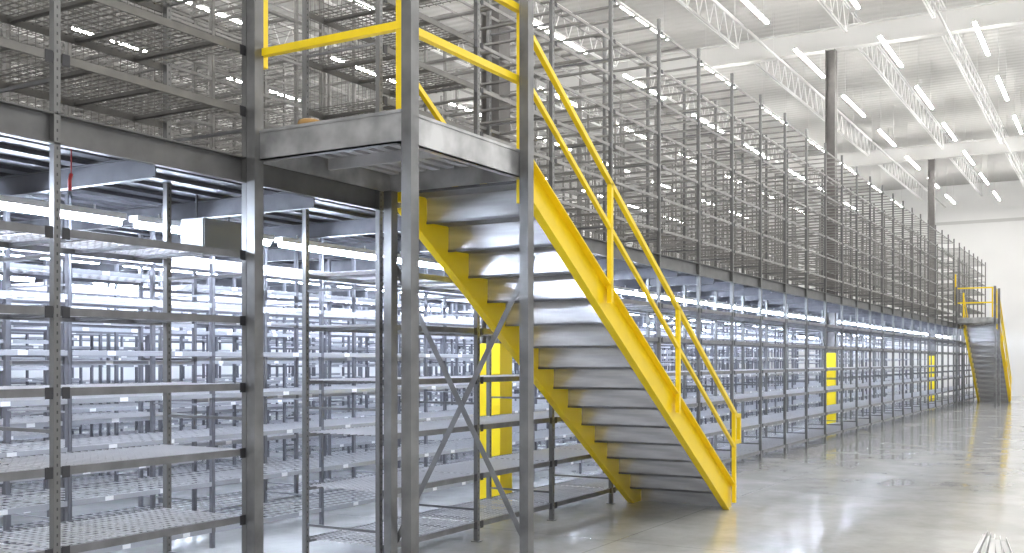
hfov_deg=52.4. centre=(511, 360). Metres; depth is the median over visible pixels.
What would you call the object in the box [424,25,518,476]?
shelving unit
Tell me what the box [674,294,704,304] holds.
tube light
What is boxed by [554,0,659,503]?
shelving unit
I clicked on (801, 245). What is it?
shelving unit
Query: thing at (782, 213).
shelving unit
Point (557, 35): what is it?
ceiling light
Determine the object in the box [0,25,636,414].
wall
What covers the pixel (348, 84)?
shelving unit
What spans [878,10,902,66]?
ceiling light
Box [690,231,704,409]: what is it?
shelving unit
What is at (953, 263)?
shelving unit
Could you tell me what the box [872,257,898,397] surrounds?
shelving unit
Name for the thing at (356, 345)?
shelving unit
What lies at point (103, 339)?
shelving unit
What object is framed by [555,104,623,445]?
shelving unit
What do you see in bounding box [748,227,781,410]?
shelving unit
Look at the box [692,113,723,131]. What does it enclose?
ceiling light
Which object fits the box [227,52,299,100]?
ceiling light
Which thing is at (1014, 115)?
ceiling light
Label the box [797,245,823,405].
shelving unit
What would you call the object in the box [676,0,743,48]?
joist
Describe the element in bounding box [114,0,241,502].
shelving unit
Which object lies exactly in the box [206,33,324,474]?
shelving unit
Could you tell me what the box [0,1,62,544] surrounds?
shelving unit
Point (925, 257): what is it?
shelving unit
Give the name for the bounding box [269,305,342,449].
shelving unit
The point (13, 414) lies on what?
shelving unit
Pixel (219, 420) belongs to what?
shelving unit
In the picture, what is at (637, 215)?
shelving unit
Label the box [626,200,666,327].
shelving unit
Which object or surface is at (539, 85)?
ceiling light
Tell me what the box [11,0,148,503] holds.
shelving unit
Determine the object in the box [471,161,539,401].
shelving unit
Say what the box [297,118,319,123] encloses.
tape roll
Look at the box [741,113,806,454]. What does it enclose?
shelving unit
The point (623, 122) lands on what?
shelving unit
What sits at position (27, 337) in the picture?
shelving unit
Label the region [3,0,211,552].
shelving unit
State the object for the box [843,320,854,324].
tube light
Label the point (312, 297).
shelving unit
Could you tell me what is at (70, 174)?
sprinkler
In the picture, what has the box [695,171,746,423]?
shelving unit
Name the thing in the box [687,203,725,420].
shelving unit
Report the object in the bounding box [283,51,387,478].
shelving unit
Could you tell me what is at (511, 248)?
staircase
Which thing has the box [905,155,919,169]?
ceiling light
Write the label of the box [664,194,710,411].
shelving unit
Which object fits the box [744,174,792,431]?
shelving unit
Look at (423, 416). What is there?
shelving unit
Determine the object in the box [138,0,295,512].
shelving unit
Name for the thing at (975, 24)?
ceiling light
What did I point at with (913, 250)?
shelving unit
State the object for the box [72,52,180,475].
shelving unit
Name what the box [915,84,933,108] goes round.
ceiling light
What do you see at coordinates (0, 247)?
tube light
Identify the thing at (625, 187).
shelving unit
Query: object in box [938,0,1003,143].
joist
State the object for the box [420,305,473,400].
shelving unit
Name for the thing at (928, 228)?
shelving unit
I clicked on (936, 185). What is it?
ceiling light
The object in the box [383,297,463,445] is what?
shelving unit
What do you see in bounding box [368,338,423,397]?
shelving unit
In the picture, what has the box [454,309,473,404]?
shelving unit
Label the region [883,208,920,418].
shelving unit
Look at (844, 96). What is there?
ceiling light
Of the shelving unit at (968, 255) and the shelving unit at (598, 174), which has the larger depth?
the shelving unit at (968, 255)
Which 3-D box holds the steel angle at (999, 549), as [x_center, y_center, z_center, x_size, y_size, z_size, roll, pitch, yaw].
[4.255,1.677,9.067,0.051,0.045,1.750,0,0,24]
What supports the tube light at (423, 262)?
attached to the deck
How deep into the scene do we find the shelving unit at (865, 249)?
41.93 m
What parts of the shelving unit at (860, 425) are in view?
post, shelf, shelf, shelf, shelf, shelf, shelf, shelf, shelf, shelf, shelf, shelf, shelf, shelf, post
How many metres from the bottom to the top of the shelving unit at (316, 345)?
6.200 m
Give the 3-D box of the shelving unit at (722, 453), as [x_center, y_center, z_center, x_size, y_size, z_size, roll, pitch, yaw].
[3.466,-1.400,17.097,0.867,6.200,1.506,0,0,30]
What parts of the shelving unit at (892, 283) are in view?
post, shelf, shelf, shelf, shelf, shelf, shelf, shelf, shelf, shelf, shelf, shelf, post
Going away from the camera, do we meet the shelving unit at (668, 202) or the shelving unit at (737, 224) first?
the shelving unit at (668, 202)
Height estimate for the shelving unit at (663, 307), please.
6.200 m
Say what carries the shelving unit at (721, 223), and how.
on the floor
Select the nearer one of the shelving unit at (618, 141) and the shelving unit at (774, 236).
the shelving unit at (618, 141)
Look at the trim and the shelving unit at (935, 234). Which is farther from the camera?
the trim
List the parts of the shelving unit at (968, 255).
shelf, post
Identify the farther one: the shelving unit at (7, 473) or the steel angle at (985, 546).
the steel angle at (985, 546)
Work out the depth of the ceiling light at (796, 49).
25.61 m
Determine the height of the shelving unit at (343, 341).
6.200 m
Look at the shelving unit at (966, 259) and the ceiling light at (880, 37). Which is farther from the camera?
the shelving unit at (966, 259)
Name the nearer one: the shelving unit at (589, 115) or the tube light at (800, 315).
the shelving unit at (589, 115)
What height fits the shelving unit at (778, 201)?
6.200 m
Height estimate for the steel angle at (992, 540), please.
0.045 m
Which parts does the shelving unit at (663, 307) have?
post, shelf, shelf, shelf, shelf, shelf, shelf, shelf, post, shelf, shelf, shelf, shelf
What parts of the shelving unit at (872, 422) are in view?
post, shelf, shelf, shelf, shelf, shelf, shelf, shelf, shelf, shelf, shelf, shelf, shelf, post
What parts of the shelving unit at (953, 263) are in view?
post, post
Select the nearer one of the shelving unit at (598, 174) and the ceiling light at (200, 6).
the ceiling light at (200, 6)
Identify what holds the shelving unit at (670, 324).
on the floor
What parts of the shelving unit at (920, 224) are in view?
post, shelf, shelf, shelf, shelf, shelf, shelf, shelf, shelf, shelf, shelf, shelf, post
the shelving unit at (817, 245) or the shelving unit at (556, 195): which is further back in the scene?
the shelving unit at (817, 245)
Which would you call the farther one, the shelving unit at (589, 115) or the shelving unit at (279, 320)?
the shelving unit at (589, 115)
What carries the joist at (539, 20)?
attached to the ceiling
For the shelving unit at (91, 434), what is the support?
on the floor
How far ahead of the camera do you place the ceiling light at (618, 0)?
22.71 m
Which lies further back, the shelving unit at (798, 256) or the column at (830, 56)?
the shelving unit at (798, 256)
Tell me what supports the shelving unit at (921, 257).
on the floor
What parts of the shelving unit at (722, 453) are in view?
post, shelf, shelf, shelf, shelf, shelf, shelf, shelf, shelf, shelf, shelf, shelf, shelf, post, shelf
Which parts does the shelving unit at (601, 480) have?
post, shelf, shelf, shelf, shelf, shelf, shelf, shelf, post, shelf, shelf, shelf, shelf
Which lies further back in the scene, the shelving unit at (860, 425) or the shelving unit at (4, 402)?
the shelving unit at (860, 425)
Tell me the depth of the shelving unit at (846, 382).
31.59 m
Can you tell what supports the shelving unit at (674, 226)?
on the floor
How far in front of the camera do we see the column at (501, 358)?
11.90 m
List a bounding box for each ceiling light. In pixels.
[72,27,146,51]
[187,2,241,23]
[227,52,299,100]
[331,55,395,82]
[450,103,480,115]
[534,0,586,53]
[538,85,583,106]
[601,129,629,171]
[618,0,668,39]
[623,26,665,98]
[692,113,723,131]
[701,61,737,87]
[741,0,768,23]
[744,143,768,158]
[762,63,786,124]
[794,46,824,77]
[842,51,864,116]
[850,0,859,8]
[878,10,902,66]
[878,105,895,145]
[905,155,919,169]
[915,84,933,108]
[927,159,938,187]
[942,121,956,140]
[963,127,973,164]
[973,19,989,55]
[979,172,988,183]
[996,28,1008,100]
[1013,114,1022,133]
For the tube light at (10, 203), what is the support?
attached to the deck
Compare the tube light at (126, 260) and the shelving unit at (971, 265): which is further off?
the shelving unit at (971, 265)
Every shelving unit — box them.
[0,0,48,516]
[0,0,245,552]
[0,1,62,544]
[0,12,66,552]
[0,24,44,494]
[0,35,99,452]
[0,37,52,552]
[0,62,90,465]
[2,0,159,519]
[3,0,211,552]
[10,0,193,546]
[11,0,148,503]
[11,96,79,428]
[11,334,98,441]
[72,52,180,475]
[72,81,157,453]
[72,116,144,433]
[72,335,144,434]
[106,20,233,488]
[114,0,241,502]
[120,125,205,430]
[135,96,231,447]
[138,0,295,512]
[143,342,189,430]
[145,78,241,466]
[150,0,320,547]
[163,0,246,552]
[183,146,241,426]
[197,56,301,467]
[197,321,269,423]
[202,116,292,445]
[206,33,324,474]
[215,113,301,450]
[237,323,311,422]
[263,0,400,524]
[267,0,374,511]
[267,80,366,462]
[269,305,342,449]
[269,316,311,419]
[276,116,360,454]
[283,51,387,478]
[286,306,351,415]
[288,317,351,415]
[302,0,476,552]
[312,305,374,437]
[327,12,444,487]
[331,91,391,453]
[331,307,374,447]
[331,337,374,377]
[331,345,374,403]
[347,79,441,462]
[352,0,473,501]
[358,307,423,404]
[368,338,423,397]
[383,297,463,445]
[398,35,480,467]
[419,0,551,541]
[419,96,480,460]
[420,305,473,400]
[420,311,448,406]
[420,345,459,406]
[420,351,439,399]
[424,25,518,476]
[429,302,480,440]
[432,340,473,400]
[435,316,473,404]
[436,309,480,405]
[451,119,518,439]
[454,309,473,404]
[455,70,547,460]
[469,315,514,401]
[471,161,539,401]
[486,0,611,520]
[510,51,580,481]
[510,84,588,452]
[512,141,563,396]
[512,180,537,400]
[517,195,568,393]
[535,67,620,471]
[537,153,595,442]
[538,153,570,392]
[541,168,599,421]
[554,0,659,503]
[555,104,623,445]
[562,159,613,422]
[569,174,613,239]
[577,90,655,442]
[585,121,653,351]
[592,170,645,237]
[596,187,645,245]
[603,18,699,472]
[614,109,682,398]
[617,136,681,382]
[625,187,671,363]
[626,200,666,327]
[637,215,651,325]
[642,186,691,381]
[645,202,687,370]
[646,48,732,462]
[650,126,712,438]
[650,149,705,407]
[651,226,689,370]
[662,208,704,411]
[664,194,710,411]
[672,161,727,423]
[675,139,735,444]
[683,73,760,469]
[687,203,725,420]
[689,220,721,410]
[689,235,709,408]
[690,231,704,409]
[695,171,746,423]
[701,154,756,439]
[702,208,740,418]
[703,223,729,409]
[707,251,738,390]
[714,94,785,461]
[717,181,764,420]
[718,216,758,407]
[720,224,750,407]
[720,254,745,381]
[723,164,775,435]
[724,250,755,389]
[729,231,763,403]
[734,220,771,413]
[737,190,780,417]
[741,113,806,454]
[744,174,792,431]
[745,241,773,403]
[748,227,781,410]
[752,198,795,415]
[754,238,781,401]
[762,183,804,426]
[765,129,825,448]
[768,206,808,412]
[774,236,804,408]
[777,196,820,419]
[779,248,804,399]
[782,213,820,410]
[786,143,842,443]
[789,245,817,382]
[793,201,823,416]
[796,219,823,408]
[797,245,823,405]
[798,256,823,378]
[808,155,857,438]
[808,214,845,413]
[809,230,839,403]
[816,251,838,378]
[819,212,854,416]
[821,166,870,434]
[823,230,849,402]
[836,176,882,430]
[838,224,866,409]
[838,237,860,393]
[838,257,849,401]
[839,238,868,402]
[843,224,875,411]
[847,262,864,398]
[848,242,877,400]
[850,185,893,426]
[852,230,880,409]
[858,250,880,399]
[861,238,891,404]
[862,193,903,423]
[865,249,891,398]
[871,244,899,402]
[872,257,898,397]
[873,201,912,421]
[878,242,906,405]
[880,256,904,395]
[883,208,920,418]
[885,247,913,403]
[886,260,909,394]
[894,214,928,416]
[895,250,916,402]
[900,257,925,397]
[904,220,935,413]
[905,257,927,400]
[910,225,942,411]
[914,265,927,385]
[917,230,948,410]
[924,234,954,408]
[931,239,959,406]
[937,243,964,405]
[943,247,969,403]
[949,250,973,402]
[955,253,977,401]
[957,256,981,395]
[962,259,985,394]
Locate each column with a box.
[480,0,511,510]
[825,49,836,423]
[927,159,934,400]
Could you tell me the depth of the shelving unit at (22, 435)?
10.98 m
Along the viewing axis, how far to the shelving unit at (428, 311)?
23.74 m
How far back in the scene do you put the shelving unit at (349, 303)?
13.43 m
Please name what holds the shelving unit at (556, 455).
on the floor
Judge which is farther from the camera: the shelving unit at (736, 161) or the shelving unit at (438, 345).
the shelving unit at (438, 345)
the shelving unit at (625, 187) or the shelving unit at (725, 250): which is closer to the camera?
the shelving unit at (625, 187)
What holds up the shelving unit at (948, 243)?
on the floor
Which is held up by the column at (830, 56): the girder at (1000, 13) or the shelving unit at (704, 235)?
the girder at (1000, 13)
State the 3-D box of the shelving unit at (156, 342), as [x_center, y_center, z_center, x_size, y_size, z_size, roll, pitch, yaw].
[-6.910,-1.400,21.538,0.833,6.200,1.496,0,0,30]
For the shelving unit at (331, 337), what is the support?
on the floor
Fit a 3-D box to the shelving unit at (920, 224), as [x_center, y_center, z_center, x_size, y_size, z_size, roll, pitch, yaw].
[12.528,-1.400,32.649,0.867,6.200,1.506,0,0,30]
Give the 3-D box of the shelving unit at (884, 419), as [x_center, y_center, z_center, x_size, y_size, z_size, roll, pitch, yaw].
[9.508,-1.400,27.465,0.867,6.200,1.506,0,0,30]
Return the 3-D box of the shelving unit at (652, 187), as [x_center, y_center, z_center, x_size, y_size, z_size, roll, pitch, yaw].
[3.364,-1.400,26.257,0.833,6.200,1.496,0,0,30]
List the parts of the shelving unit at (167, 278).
post, post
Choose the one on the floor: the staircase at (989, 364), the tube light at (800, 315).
the staircase at (989, 364)
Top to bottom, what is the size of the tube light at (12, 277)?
0.132 m
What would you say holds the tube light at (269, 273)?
attached to the deck
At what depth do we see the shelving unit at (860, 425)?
24.43 m
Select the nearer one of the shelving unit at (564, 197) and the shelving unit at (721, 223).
the shelving unit at (564, 197)
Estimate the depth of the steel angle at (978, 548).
9.60 m
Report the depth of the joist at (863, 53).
31.83 m
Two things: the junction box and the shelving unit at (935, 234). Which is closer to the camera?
the junction box
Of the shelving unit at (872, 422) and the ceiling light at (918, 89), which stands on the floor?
the shelving unit at (872, 422)
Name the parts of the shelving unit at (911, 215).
post, shelf, shelf, shelf, shelf, shelf, shelf, shelf, shelf, shelf, shelf, shelf, post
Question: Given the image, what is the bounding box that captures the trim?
[661,217,1023,240]
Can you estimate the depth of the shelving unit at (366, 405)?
17.47 m
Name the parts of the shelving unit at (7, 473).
shelf, shelf, shelf, shelf, shelf, shelf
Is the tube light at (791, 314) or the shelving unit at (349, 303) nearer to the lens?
the shelving unit at (349, 303)
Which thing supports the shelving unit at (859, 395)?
on the floor
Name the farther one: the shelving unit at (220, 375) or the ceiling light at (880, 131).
the ceiling light at (880, 131)
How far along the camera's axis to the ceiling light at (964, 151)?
38.51 m
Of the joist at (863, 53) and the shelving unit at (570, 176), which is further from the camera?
the joist at (863, 53)
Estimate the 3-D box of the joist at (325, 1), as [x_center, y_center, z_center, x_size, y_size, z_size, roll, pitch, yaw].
[-3.894,-8.330,23.507,0.090,0.720,15.818,0,0,30]
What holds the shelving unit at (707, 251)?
on the floor
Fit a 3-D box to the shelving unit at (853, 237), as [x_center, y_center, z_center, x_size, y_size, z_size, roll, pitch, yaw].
[11.938,-1.400,37.198,0.833,6.200,1.496,0,0,30]
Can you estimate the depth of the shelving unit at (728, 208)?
30.99 m
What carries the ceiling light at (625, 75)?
hanging from the ceiling
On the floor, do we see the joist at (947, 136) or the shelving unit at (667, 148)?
the shelving unit at (667, 148)
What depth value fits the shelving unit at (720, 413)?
21.50 m
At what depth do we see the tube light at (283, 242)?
9.94 m
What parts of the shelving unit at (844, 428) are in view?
shelf, shelf, shelf, shelf, shelf, shelf, shelf, shelf, shelf, shelf, shelf, shelf, post, shelf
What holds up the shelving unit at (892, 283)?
on the floor
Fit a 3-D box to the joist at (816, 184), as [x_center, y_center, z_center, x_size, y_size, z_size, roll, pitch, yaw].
[14.525,-8.330,48.364,0.090,0.720,12.518,0,0,30]
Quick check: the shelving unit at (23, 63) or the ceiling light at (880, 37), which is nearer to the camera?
the shelving unit at (23, 63)
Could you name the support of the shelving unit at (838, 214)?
on the floor
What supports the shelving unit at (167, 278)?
on the floor
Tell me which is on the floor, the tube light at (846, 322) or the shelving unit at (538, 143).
the shelving unit at (538, 143)
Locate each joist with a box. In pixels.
[199,0,395,82]
[324,0,512,72]
[428,83,630,175]
[534,0,621,67]
[538,91,704,172]
[631,50,783,164]
[635,167,725,213]
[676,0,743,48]
[707,159,782,208]
[747,29,871,156]
[792,154,853,203]
[817,0,850,31]
[851,12,945,149]
[873,142,924,200]
[922,0,935,18]
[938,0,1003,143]
[945,134,983,195]
[1003,128,1023,186]
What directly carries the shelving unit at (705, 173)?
on the floor
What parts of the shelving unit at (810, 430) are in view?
post, shelf, shelf, shelf, shelf, shelf, shelf, shelf, shelf, shelf, shelf, shelf, shelf, shelf, post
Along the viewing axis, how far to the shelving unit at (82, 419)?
9.79 m
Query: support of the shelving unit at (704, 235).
on the floor
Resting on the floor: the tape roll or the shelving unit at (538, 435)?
the shelving unit at (538, 435)
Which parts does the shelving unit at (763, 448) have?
post, shelf, shelf, shelf, shelf, shelf, shelf, shelf, shelf, shelf, shelf, shelf, shelf, shelf, post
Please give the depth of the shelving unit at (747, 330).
26.34 m
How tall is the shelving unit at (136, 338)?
6.200 m
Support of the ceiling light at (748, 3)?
hanging from the ceiling
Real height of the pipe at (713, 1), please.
1.190 m
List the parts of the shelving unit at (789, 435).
post, shelf, shelf, shelf, shelf, shelf, shelf, shelf, shelf, shelf, shelf, shelf, shelf, shelf, post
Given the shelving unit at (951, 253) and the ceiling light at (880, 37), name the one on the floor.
the shelving unit at (951, 253)
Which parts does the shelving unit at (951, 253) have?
post, shelf, shelf, post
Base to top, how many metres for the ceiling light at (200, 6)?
1.350 m
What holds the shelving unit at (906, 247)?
on the floor
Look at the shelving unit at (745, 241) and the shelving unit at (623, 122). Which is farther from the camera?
the shelving unit at (745, 241)
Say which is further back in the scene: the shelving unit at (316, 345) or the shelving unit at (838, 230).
the shelving unit at (838, 230)
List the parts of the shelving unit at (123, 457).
post, shelf, shelf, shelf, shelf, shelf, shelf, shelf, shelf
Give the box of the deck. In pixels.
[0,100,960,336]
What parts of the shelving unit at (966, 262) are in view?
shelf, post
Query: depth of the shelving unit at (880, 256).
44.52 m
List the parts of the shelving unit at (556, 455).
post, shelf, shelf, shelf, shelf, shelf, shelf, shelf, shelf, post, shelf, shelf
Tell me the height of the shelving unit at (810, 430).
6.200 m
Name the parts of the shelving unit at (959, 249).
post, shelf, shelf, shelf, shelf, shelf, post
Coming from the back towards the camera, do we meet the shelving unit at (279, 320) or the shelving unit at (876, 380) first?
the shelving unit at (876, 380)
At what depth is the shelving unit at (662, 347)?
27.11 m
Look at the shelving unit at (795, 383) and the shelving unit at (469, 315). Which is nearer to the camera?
the shelving unit at (469, 315)
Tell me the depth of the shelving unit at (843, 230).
35.08 m
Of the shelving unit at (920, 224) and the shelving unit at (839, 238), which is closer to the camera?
the shelving unit at (920, 224)
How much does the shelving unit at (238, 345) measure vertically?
6.200 m
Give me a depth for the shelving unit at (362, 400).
20.42 m
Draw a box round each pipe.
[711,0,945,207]
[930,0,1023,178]
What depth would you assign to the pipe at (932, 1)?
28.81 m
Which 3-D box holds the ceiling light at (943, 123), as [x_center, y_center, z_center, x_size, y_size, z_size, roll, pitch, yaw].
[14.081,-8.025,33.461,0.068,1.350,2.800,0,0,30]
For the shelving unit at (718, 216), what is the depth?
32.29 m
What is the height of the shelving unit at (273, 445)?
6.200 m
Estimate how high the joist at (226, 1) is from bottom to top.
0.720 m
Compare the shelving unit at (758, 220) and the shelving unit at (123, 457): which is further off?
the shelving unit at (758, 220)
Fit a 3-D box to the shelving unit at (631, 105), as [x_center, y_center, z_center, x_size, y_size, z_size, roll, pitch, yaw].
[1.831,-1.400,18.065,0.833,6.200,1.496,0,0,30]
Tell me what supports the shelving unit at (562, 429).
on the floor
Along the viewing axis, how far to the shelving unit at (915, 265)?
46.44 m
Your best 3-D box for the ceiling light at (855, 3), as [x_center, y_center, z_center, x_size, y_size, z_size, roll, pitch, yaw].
[6.529,-8.025,20.500,0.068,1.350,2.800,0,0,30]
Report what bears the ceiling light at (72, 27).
hanging from the ceiling
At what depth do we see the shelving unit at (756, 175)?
24.09 m
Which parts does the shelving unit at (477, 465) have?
shelf, shelf, shelf, post, shelf, shelf, shelf, shelf, shelf, shelf, shelf, shelf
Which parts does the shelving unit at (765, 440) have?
post, shelf, shelf, shelf, shelf, shelf, shelf, shelf, shelf, shelf, shelf, shelf, shelf, shelf, post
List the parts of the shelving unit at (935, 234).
post, shelf, shelf, shelf, shelf, shelf, shelf, shelf, shelf, shelf, shelf, post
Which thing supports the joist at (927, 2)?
attached to the ceiling
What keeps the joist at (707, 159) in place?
attached to the ceiling
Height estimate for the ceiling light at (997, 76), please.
1.350 m
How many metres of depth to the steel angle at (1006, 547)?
9.41 m
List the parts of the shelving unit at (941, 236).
post, shelf, shelf, shelf, shelf, shelf, shelf, shelf, shelf, post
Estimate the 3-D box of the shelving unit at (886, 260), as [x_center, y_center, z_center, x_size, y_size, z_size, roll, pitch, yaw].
[17.225,-1.400,46.270,0.833,6.200,1.496,0,0,30]
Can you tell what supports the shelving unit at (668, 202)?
on the floor
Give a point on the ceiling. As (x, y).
(928, 63)
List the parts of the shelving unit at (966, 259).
shelf, post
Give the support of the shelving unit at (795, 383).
on the floor
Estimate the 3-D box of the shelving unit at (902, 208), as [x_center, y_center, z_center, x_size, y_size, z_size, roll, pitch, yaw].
[11.018,-1.400,30.057,0.867,6.200,1.506,0,0,30]
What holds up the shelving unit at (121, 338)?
on the floor
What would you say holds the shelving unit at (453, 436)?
on the floor
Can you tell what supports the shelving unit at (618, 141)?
on the floor
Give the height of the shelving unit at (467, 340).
6.200 m
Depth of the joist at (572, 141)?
40.71 m
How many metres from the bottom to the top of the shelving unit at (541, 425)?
6.200 m
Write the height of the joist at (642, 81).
0.720 m
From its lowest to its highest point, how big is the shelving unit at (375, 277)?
6.200 m
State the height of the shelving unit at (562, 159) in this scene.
6.200 m
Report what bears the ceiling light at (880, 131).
hanging from the ceiling
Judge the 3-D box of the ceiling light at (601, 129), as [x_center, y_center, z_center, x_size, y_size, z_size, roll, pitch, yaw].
[3.869,-8.025,39.412,0.068,1.350,2.800,0,0,30]
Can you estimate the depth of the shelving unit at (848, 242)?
39.34 m
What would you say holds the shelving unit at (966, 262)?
on the floor
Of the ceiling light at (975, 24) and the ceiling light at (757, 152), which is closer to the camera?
the ceiling light at (975, 24)
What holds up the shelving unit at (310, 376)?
on the floor
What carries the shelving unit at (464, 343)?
on the floor
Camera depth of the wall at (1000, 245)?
51.06 m
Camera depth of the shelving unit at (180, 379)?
16.71 m
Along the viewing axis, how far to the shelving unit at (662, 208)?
30.52 m
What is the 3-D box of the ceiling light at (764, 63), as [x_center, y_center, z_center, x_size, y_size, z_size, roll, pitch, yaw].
[7.918,-8.025,31.265,0.068,1.350,2.800,0,0,30]
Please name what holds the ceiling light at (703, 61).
hanging from the ceiling
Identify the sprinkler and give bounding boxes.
[68,149,72,190]
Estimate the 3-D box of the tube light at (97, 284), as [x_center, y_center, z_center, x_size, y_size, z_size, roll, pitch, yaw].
[-5.371,-1.094,14.935,0.100,0.132,1.500,0,0,30]
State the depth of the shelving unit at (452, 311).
19.32 m
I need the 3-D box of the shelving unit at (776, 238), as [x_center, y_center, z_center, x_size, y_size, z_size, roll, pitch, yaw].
[9.685,-1.400,38.893,0.833,6.200,1.496,0,0,30]
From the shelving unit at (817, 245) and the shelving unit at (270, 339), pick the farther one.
the shelving unit at (817, 245)
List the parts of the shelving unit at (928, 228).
shelf, shelf, shelf, shelf, shelf, shelf, shelf, shelf, shelf, shelf, shelf, post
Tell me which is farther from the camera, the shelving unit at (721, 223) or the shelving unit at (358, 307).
the shelving unit at (721, 223)
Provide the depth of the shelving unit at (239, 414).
19.16 m
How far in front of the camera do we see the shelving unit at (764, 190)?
27.87 m
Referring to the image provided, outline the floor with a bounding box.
[0,391,1023,552]
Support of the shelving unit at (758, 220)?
on the floor
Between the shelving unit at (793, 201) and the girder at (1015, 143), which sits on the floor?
the shelving unit at (793, 201)
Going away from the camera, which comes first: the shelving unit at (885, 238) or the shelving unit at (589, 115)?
the shelving unit at (589, 115)
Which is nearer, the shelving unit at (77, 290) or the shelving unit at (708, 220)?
the shelving unit at (77, 290)
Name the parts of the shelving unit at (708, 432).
post, shelf, shelf, shelf, shelf, shelf, shelf, shelf, shelf, shelf, post, shelf, shelf, shelf, shelf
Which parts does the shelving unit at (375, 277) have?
post, post, shelf, shelf, shelf, shelf, shelf, shelf, shelf, shelf, shelf, shelf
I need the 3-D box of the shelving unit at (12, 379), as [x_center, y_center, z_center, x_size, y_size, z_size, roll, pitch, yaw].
[-8.196,-1.400,17.542,0.833,6.200,1.496,0,0,30]
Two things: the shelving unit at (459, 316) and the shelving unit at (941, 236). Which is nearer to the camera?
the shelving unit at (459, 316)
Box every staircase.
[247,0,740,552]
[955,274,1011,407]
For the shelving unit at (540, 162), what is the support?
on the floor
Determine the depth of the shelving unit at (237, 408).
15.25 m
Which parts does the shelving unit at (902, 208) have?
post, shelf, shelf, shelf, shelf, shelf, shelf, shelf, shelf, shelf, shelf, shelf, shelf, shelf, post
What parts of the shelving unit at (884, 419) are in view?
post, shelf, shelf, shelf, shelf, shelf, shelf, shelf, shelf, shelf, shelf, shelf, shelf, post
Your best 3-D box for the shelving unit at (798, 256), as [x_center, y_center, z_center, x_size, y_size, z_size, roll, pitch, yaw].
[12.706,-1.400,44.077,0.833,6.200,1.496,0,0,30]
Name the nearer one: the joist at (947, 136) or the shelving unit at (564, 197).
the shelving unit at (564, 197)
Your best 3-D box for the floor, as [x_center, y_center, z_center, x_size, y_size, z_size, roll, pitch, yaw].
[8.141,1.800,23.902,38.000,0.200,61.500,0,0,30]
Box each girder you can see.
[288,0,1023,124]
[555,135,1023,193]
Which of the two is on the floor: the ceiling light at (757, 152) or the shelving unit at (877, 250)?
the shelving unit at (877, 250)
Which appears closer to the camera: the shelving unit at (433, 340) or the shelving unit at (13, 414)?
the shelving unit at (13, 414)
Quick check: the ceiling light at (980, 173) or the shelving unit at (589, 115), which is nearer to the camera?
the shelving unit at (589, 115)
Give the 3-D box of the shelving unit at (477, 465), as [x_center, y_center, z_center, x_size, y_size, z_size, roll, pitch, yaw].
[-0.310,-1.400,10.617,0.867,6.200,1.506,0,0,30]
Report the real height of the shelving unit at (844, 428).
6.200 m
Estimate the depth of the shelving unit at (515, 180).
25.41 m
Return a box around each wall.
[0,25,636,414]
[638,180,1023,395]
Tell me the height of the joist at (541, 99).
0.720 m
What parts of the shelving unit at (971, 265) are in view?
post, post, post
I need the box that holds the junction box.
[181,194,241,256]
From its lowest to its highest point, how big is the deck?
0.248 m
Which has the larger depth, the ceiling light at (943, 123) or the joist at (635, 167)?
the joist at (635, 167)
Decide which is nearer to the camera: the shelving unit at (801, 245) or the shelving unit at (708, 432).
the shelving unit at (708, 432)
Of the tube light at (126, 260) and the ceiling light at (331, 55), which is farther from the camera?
the ceiling light at (331, 55)
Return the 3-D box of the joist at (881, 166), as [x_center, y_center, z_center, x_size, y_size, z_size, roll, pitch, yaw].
[17.463,-8.330,46.652,0.090,0.720,12.518,0,0,30]
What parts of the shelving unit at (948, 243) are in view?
post, shelf, shelf, shelf, shelf, shelf, shelf, shelf, post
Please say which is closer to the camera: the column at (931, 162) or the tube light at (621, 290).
the tube light at (621, 290)
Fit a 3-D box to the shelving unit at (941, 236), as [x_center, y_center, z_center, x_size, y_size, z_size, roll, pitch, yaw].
[14.794,-1.400,36.538,0.867,6.200,1.506,0,0,30]
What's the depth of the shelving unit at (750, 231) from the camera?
35.47 m
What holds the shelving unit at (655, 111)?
on the floor
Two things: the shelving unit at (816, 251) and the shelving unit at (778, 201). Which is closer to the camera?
the shelving unit at (778, 201)
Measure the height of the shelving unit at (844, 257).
6.200 m
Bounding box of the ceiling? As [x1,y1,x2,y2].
[0,0,1023,208]
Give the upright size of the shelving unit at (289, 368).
6.200 m
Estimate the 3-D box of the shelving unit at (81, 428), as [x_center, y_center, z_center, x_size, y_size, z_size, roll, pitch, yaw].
[-7.441,-1.400,18.838,0.833,6.200,1.496,0,0,30]
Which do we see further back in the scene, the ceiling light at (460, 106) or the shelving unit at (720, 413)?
the ceiling light at (460, 106)
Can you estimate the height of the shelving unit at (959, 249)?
6.200 m
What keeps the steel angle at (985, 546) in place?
on the floor
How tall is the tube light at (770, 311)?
0.132 m
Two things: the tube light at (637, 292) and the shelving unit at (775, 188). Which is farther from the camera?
the shelving unit at (775, 188)
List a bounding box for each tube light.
[0,195,126,225]
[0,247,98,263]
[0,275,33,281]
[91,282,175,289]
[123,260,223,274]
[129,214,274,245]
[267,273,318,284]
[274,235,383,259]
[383,251,442,268]
[420,306,448,310]
[613,286,634,294]
[632,288,669,299]
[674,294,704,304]
[703,300,729,307]
[734,303,757,311]
[756,308,778,314]
[778,309,797,316]
[796,312,815,319]
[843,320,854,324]
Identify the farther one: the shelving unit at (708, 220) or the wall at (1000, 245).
the wall at (1000, 245)
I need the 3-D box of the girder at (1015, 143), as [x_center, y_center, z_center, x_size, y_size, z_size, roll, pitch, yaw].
[17.153,-8.025,39.367,38.000,0.550,0.260,0,0,30]
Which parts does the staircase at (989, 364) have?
post, post, handrail, post, post, handrail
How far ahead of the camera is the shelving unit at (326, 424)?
11.13 m
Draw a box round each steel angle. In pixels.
[973,531,987,552]
[981,532,990,552]
[988,535,994,552]
[995,536,1002,552]
[1001,537,1012,552]

